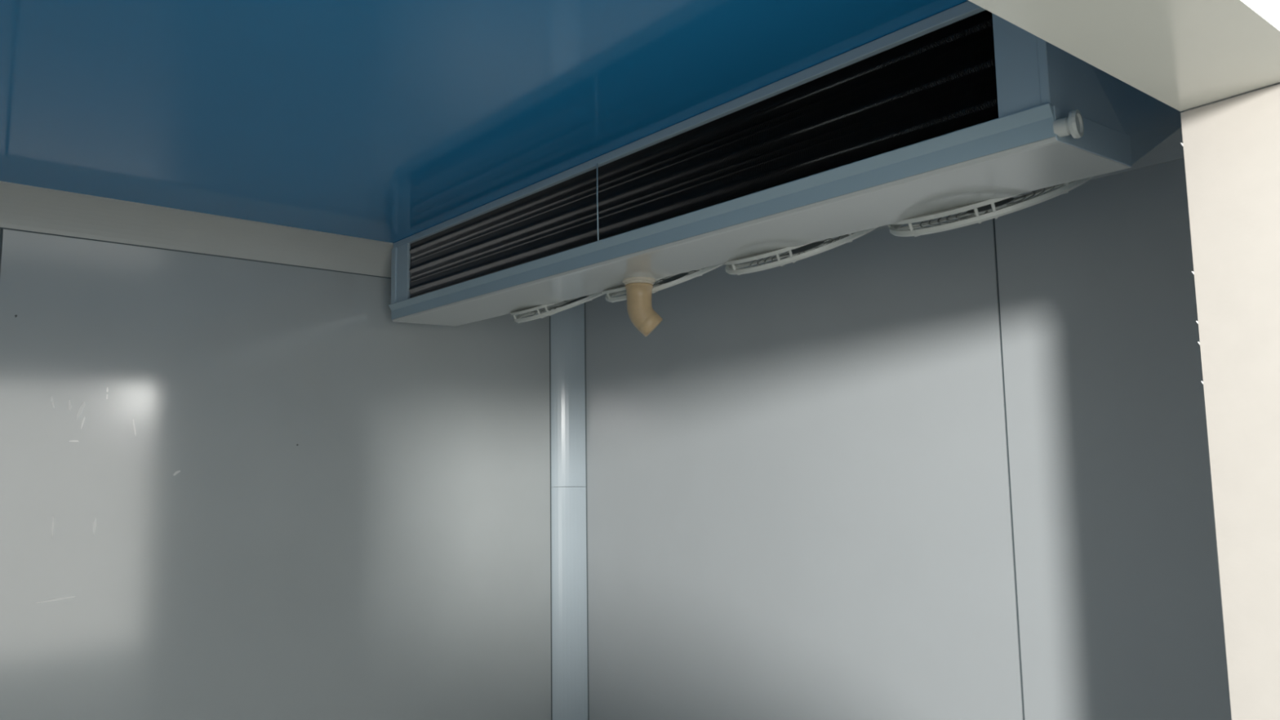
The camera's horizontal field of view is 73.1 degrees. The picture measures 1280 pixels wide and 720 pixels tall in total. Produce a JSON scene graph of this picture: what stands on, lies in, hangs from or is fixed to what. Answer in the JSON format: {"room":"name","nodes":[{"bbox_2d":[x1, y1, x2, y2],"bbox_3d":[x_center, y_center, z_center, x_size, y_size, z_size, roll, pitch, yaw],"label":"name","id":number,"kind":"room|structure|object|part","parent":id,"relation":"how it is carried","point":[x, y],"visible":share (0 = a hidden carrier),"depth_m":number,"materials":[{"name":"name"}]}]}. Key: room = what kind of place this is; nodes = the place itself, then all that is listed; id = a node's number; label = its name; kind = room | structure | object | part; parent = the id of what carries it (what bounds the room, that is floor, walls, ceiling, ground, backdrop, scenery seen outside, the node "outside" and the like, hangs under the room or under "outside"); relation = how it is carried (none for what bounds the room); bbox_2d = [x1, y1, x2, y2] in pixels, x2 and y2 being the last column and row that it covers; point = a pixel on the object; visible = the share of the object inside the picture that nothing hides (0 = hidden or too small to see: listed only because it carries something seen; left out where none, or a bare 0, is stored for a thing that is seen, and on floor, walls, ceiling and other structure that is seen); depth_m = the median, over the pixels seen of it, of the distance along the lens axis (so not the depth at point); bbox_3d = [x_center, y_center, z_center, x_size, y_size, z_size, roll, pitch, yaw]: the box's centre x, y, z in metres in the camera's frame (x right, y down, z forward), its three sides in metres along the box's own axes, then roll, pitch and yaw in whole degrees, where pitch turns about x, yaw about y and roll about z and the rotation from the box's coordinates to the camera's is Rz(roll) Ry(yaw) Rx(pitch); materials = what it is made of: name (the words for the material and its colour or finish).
{"room":"walk-in cold room","nodes":[
{"label":"walk-in cold room","id":0,"kind":"room"},
{"bbox_2d":[0,228,559,719],"bbox_3d":[-1.786,0.661,3.117,3.766,2.400,0.100,4,-8,-41],"label":"wall","id":1,"kind":"structure","parent":0,"point":[230,489],"depth_m":3.34,"materials":[{"name":"grey metal"}]},
{"bbox_2d":[0,181,393,278],"bbox_3d":[-1.730,-0.479,3.155,3.766,0.128,0.125,4,-8,-41],"label":"trim","id":2,"kind":"structure","parent":1,"relation":"attached to","point":[24,208],"depth_m":3.20,"materials":[{"name":"grey metal"}]},
{"bbox_2d":[549,302,586,487],"bbox_3d":[-0.358,0.158,4.297,0.130,0.939,0.130,4,-8,-41],"label":"trim","id":3,"kind":"structure","parent":1,"relation":"attached to","point":[567,342],"depth_m":4.31,"materials":[{"name":"grey metal"}]},
{"bbox_2d":[550,486,589,719],"bbox_3d":[-0.341,1.287,4.177,0.130,1.334,0.130,4,-8,-41],"label":"trim","id":4,"kind":"structure","parent":1,"relation":"attached to","point":[568,504],"depth_m":4.20,"materials":[{"name":"grey metal"}]},
{"bbox_2d":[0,0,968,243],"bbox_3d":[-0.704,-0.735,1.968,4.023,0.099,3.492,4,-8,-41],"label":"ceiling","id":5,"kind":"structure","parent":0,"point":[388,121],"depth_m":2.12,"materials":[{"name":"blue metal"}]},
{"bbox_2d":[388,0,1183,336],"bbox_3d":[0.140,-0.339,2.856,0.741,0.524,2.793,4,-8,-41],"label":"evaporator unit","id":6,"kind":"object","parent":5,"relation":"attached to","point":[960,108],"visible":0.99,"depth_m":2.11,"materials":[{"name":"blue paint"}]},
{"bbox_3d":[-0.768,-0.314,3.865,0.694,0.333,0.028,4,-8,-39],"label":"panel","id":7,"kind":"part","parent":6,"relation":"part of","materials":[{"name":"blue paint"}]},
{"bbox_3d":[-0.137,-0.606,2.662,0.020,0.026,2.734,4,-8,-41],"label":"rail","id":8,"kind":"part","parent":6,"relation":"part of","materials":[{"name":"black metal"}]},
{"bbox_2d":[391,136,1131,326],"bbox_3d":[-0.021,-0.284,2.711,0.287,0.013,2.783,4,-8,-41],"label":"drip tray","id":9,"kind":"object","parent":6,"relation":"on","point":[974,179],"depth_m":2.14,"materials":[{"name":"white paint"}]},
{"bbox_3d":[1.040,-0.558,1.835,0.694,0.333,0.028,4,-8,-39],"label":"panel","id":10,"kind":"part","parent":6,"relation":"part of","materials":[{"name":"blue paint"}]},
{"bbox_2d":[585,158,1231,719],"bbox_3d":[0.726,0.630,3.197,0.099,2.400,3.314,4,-8,-41],"label":"wall","id":11,"kind":"structure","parent":0,"point":[962,473],"depth_m":2.89,"materials":[{"name":"metal"}]},
{"bbox_2d":[662,126,1184,279],"bbox_3d":[0.648,-0.511,3.217,0.124,0.124,3.188,4,-8,-41],"label":"trim","id":12,"kind":"structure","parent":11,"relation":"attached to","point":[1171,148],"depth_m":2.39,"materials":[{"name":"paint"}]},
{"bbox_2d":[968,0,1279,719],"bbox_3d":[0.113,0.555,0.554,1.984,2.009,0.209,4,-8,-37],"label":"door frame","id":13,"kind":"structure","parent":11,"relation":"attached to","point":[1231,146],"depth_m":1.22,"materials":[{"name":"white paint"}]},
{"bbox_2d":[1183,0,1279,111],"bbox_3d":[0.320,0.375,0.735,3.789,2.400,0.180,4,-8,-37],"label":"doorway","id":14,"kind":"structure","parent":11,"relation":"in","point":[1270,9],"depth_m":1.06,"materials":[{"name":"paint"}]}
]}

